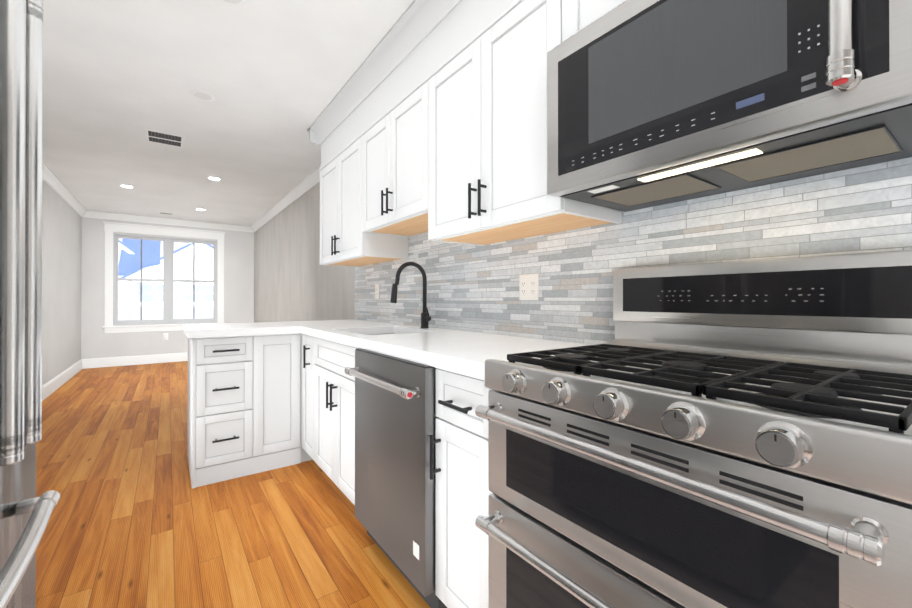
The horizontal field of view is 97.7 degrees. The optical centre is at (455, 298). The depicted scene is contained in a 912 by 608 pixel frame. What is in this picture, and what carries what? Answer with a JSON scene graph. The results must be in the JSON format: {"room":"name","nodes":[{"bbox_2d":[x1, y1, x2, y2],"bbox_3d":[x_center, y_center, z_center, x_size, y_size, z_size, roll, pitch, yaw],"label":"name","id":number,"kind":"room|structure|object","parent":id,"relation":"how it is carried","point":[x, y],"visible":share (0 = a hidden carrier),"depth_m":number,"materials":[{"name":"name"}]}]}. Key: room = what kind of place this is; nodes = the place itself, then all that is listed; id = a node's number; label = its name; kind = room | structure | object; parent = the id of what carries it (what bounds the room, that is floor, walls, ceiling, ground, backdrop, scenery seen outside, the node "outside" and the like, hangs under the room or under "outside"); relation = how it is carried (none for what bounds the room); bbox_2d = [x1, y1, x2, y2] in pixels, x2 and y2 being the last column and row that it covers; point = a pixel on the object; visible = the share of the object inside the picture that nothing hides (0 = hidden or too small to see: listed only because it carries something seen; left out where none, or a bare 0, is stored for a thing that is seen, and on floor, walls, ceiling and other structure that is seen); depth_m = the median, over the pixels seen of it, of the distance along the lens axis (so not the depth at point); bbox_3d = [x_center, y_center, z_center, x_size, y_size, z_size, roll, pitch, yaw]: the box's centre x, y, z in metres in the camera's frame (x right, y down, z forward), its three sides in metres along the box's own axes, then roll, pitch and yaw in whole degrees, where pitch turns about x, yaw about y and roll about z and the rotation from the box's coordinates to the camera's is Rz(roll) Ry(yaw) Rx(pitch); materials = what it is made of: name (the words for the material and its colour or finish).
{"room":"kitchen","nodes":[
{"label":"kitchen","id":0,"kind":"room"},
{"bbox_2d":[42,180,81,385],"bbox_3d":[-2.809,-0.147,1.907,0.120,2.480,10.910,0,0,-36],"label":"wall","id":1,"kind":"structure","parent":0,"point":[62,225],"depth_m":5.04,"materials":[{"name":"paint"}]},
{"bbox_2d":[42,359,82,400],"bbox_3d":[-3.868,1.023,3.482,0.016,0.152,6.870,0,0,-36],"label":"baseboard","id":2,"kind":"structure","parent":1,"relation":"attached to","point":[51,386],"depth_m":4.98,"materials":[{"name":"white"}]},
{"bbox_2d":[43,162,87,217],"bbox_3d":[-2.730,-1.338,1.968,0.075,0.094,10.670,0,0,-36],"label":"crown molding","id":3,"kind":"structure","parent":1,"relation":"attached to","point":[65,194],"depth_m":4.94,"materials":[{"name":"white wood"}]},
{"bbox_2d":[82,217,253,358],"bbox_3d":[-4.938,-0.127,7.025,2.430,2.480,0.120,0,0,-36],"label":"wall","id":4,"kind":"structure","parent":0,"point":[238,245],"depth_m":6.68,"materials":[{"name":"paint"}]},
{"bbox_2d":[83,352,187,368],"bbox_3d":[-4.886,1.037,6.975,2.400,0.152,0.016,0,0,-36],"label":"baseboard","id":5,"kind":"structure","parent":4,"relation":"attached to","point":[171,357],"depth_m":6.63,"materials":[{"name":"white wood"}]},
{"bbox_2d":[102,221,225,332],"bbox_3d":[-4.997,-0.330,6.928,1.710,1.795,0.170,0,0,-36],"label":"window","id":6,"kind":"structure","parent":4,"relation":"in","point":[114,324],"depth_m":6.90,"materials":[{"name":"white"}]},
{"bbox_2d":[163,333,167,339],"bbox_3d":[-5.016,0.662,6.887,0.072,0.118,0.007,0,0,-36],"label":"outlet","id":7,"kind":"object","parent":4,"relation":"attached to","point":[165,336],"visible":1,"depth_m":6.88,"materials":[{"name":"white plastic"}]},
{"bbox_2d":[88,211,249,231],"bbox_3d":[-4.869,-1.319,6.959,2.280,0.094,0.075,0,0,-36],"label":"crown molding","id":8,"kind":"structure","parent":4,"relation":"attached to","point":[91,214],"depth_m":6.86,"materials":[{"name":"white wood"}]},
{"bbox_2d":[43,0,413,226],"bbox_3d":[-1.768,-1.414,2.665,2.690,0.060,10.910,0,0,-36],"label":"ceiling","id":9,"kind":"structure","parent":0,"point":[272,77],"depth_m":2.70,"materials":[{"name":"paint"}]},
{"bbox_2d":[119,185,133,187],"bbox_3d":[-4.045,-1.373,4.899,0.144,0.004,0.144,0,0,-36],"label":"recessed light","id":10,"kind":"object","parent":9,"relation":"in","point":[127,186],"visible":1,"depth_m":4.89,"materials":[{"name":"white plastic"}]},
{"bbox_2d":[145,129,184,147],"bbox_3d":[-2.514,-1.376,3.446,0.270,0.008,0.300,0,0,-36],"label":"ceiling vent","id":11,"kind":"object","parent":9,"relation":"in","point":[164,138],"visible":1,"depth_m":3.43,"materials":[{"name":"white"}]},
{"bbox_2d":[190,90,214,100],"bbox_3d":[-1.730,-1.381,2.723,0.144,0.004,0.144,0,0,-36],"label":"recessed light","id":12,"kind":"object","parent":9,"relation":"in","point":[202,95],"visible":1,"depth_m":2.71,"materials":[{"name":"white"}]},
{"bbox_2d":[207,176,221,180],"bbox_3d":[-2.778,-1.374,4.582,0.144,0.004,0.144,0,0,-36],"label":"recessed light","id":13,"kind":"object","parent":9,"relation":"in","point":[213,178],"visible":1,"depth_m":4.57,"materials":[{"name":"white"}]},
{"bbox_2d":[220,0,245,5],"bbox_3d":[-1.037,-1.384,1.817,0.144,0.004,0.144,0,0,-36],"label":"recessed light","id":14,"kind":"object","parent":9,"relation":"in","point":[236,2],"visible":1,"depth_m":1.86,"materials":[{"name":"white"}]},
{"bbox_2d":[36,361,430,607],"bbox_3d":[-1.768,1.126,2.655,2.690,0.060,10.910,0,0,-36],"label":"floor","id":15,"kind":"structure","parent":0,"point":[136,520],"depth_m":1.93,"materials":[{"name":"brown wood"}]},
{"bbox_2d":[0,0,59,607],"bbox_3d":[-1.065,0.192,0.406,0.888,1.792,0.915,0,0,-36],"label":"refrigerator","id":16,"kind":"object","parent":15,"relation":"on","point":[25,513],"visible":1,"depth_m":0.69,"materials":[{"name":"grey metal"}]},
{"bbox_2d":[187,333,491,607],"bbox_3d":[-0.027,0.658,1.275,1.224,0.866,3.430,0,0,-36],"label":"base cabinet","id":17,"kind":"object","parent":15,"relation":"on","point":[259,403],"visible":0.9,"depth_m":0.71,"materials":[{"name":"white wood"}]},
{"bbox_2d":[183,321,298,337],"bbox_3d":[-1.467,0.207,2.691,0.600,0.045,0.670,0,0,-36],"label":"countertop","id":18,"kind":"structure","parent":17,"relation":"on","point":[253,328],"depth_m":2.49,"materials":[{"name":"white stone"}]},
{"bbox_2d":[303,319,370,322],"bbox_3d":[-0.969,0.208,3.051,0.390,0.045,0.670,0,0,-36],"label":"countertop","id":19,"kind":"structure","parent":17,"relation":"on","point":[351,320],"depth_m":3.18,"materials":[{"name":"white stone"}]},
{"bbox_2d":[287,321,592,379],"bbox_3d":[-0.403,0.205,2.298,0.635,0.045,2.554,0,0,-36],"label":"countertop","id":20,"kind":"structure","parent":17,"relation":"on","point":[468,353],"depth_m":1.62,"materials":[{"name":"white stone"}]},
{"bbox_2d":[390,262,430,327],"bbox_3d":[-0.258,-0.018,2.346,0.255,0.400,0.102,0,0,-36],"label":"faucet","id":21,"kind":"object","parent":20,"relation":"on","point":[425,318],"visible":1,"depth_m":2.39,"materials":[{"name":"black metal"}]},
{"bbox_2d":[344,348,446,607],"bbox_3d":[-0.044,0.660,1.719,0.696,0.866,0.605,0,0,-36],"label":"dishwasher","id":22,"kind":"object","parent":15,"relation":"on","point":[395,429],"visible":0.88,"depth_m":1.45,"materials":[{"name":"grey metal"}]},
{"bbox_2d":[475,250,911,607],"bbox_3d":[0.539,0.494,0.922,0.709,1.192,0.763,0,0,-36],"label":"range","id":23,"kind":"object","parent":15,"relation":"on","point":[736,434],"visible":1,"depth_m":0.75,"materials":[{"name":"grey metal"}]},
{"bbox_2d":[254,182,354,321],"bbox_3d":[-0.727,-0.141,3.413,0.120,2.480,10.910,0,0,-36],"label":"wall","id":24,"kind":"structure","parent":0,"point":[275,270],"depth_m":5.09,"materials":[{"name":"paint"}]},
{"bbox_2d":[250,165,320,231],"bbox_3d":[-2.417,-1.325,5.589,0.075,0.094,5.170,0,0,-36],"label":"crown molding","id":25,"kind":"structure","parent":24,"relation":"attached to","point":[312,179],"depth_m":5.25,"materials":[{"name":"white wood"}]},
{"bbox_2d":[319,84,393,266],"bbox_3d":[-0.701,-0.827,2.967,0.338,1.109,0.930,0,0,-36],"label":"upper cabinet","id":26,"kind":"object","parent":24,"relation":"attached to","point":[336,133],"depth_m":2.89,"materials":[{"name":"white wood"}]},
{"bbox_2d":[355,12,418,259],"bbox_3d":[-0.230,-0.829,2.316,0.338,1.109,0.913,0,0,-36],"label":"upper cabinet","id":27,"kind":"object","parent":24,"relation":"attached to","point":[387,94],"depth_m":2.27,"materials":[{"name":"white wood"}]},
{"bbox_2d":[419,0,586,245],"bbox_3d":[0.218,-0.831,1.697,0.338,1.109,0.851,0,0,-36],"label":"upper cabinet","id":28,"kind":"object","parent":24,"relation":"attached to","point":[431,119],"depth_m":1.60,"materials":[{"name":"white wood"}]},
{"bbox_2d":[539,0,626,226],"bbox_3d":[0.674,-0.834,1.066,0.338,1.109,0.826,0,0,-36],"label":"upper cabinet","id":29,"kind":"object","parent":24,"relation":"attached to","point":[559,20],"depth_m":1.30,"materials":[{"name":"white wood"}]},
{"bbox_2d":[547,0,911,211],"bbox_3d":[0.635,-0.527,0.997,0.480,0.438,0.760,0,0,-36],"label":"over-the-range microwave","id":30,"kind":"object","parent":29,"relation":"attached to","point":[651,103],"visible":1,"depth_m":0.86,"materials":[{"name":"grey metal"}]},
{"bbox_2d":[355,157,911,344],"bbox_3d":[0.301,-0.153,1.880,0.010,0.708,4.060,0,0,-36],"label":"backsplash","id":31,"kind":"structure","parent":24,"relation":"attached to","point":[861,209],"depth_m":1.48,"materials":[{"name":"tile"}]},
{"bbox_2d":[375,284,378,298],"bbox_3d":[-0.620,-0.052,3.138,0.007,0.118,0.072,0,0,-36],"label":"outlet","id":32,"kind":"object","parent":31,"relation":"attached to","point":[376,291],"visible":1,"depth_m":3.13,"materials":[{"name":"white plastic"}]},
{"bbox_2d":[519,273,538,299],"bbox_3d":[0.332,-0.050,1.821,0.007,0.120,0.118,0,0,-36],"label":"outlet","id":33,"kind":"object","parent":31,"relation":"attached to","point":[528,286],"visible":1,"depth_m":1.81,"materials":[{"name":"white plastic"}]},
{"label":"outside","id":34,"kind":"structure","parent":0,"visible":0},
{"bbox_2d":[118,238,212,319],"bbox_3d":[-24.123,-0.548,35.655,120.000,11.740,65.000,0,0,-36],"label":"window panes","id":35,"kind":"structure","parent":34,"point":[131,294],"depth_m":29.17,"materials":[{"name":"grey"}]}
]}

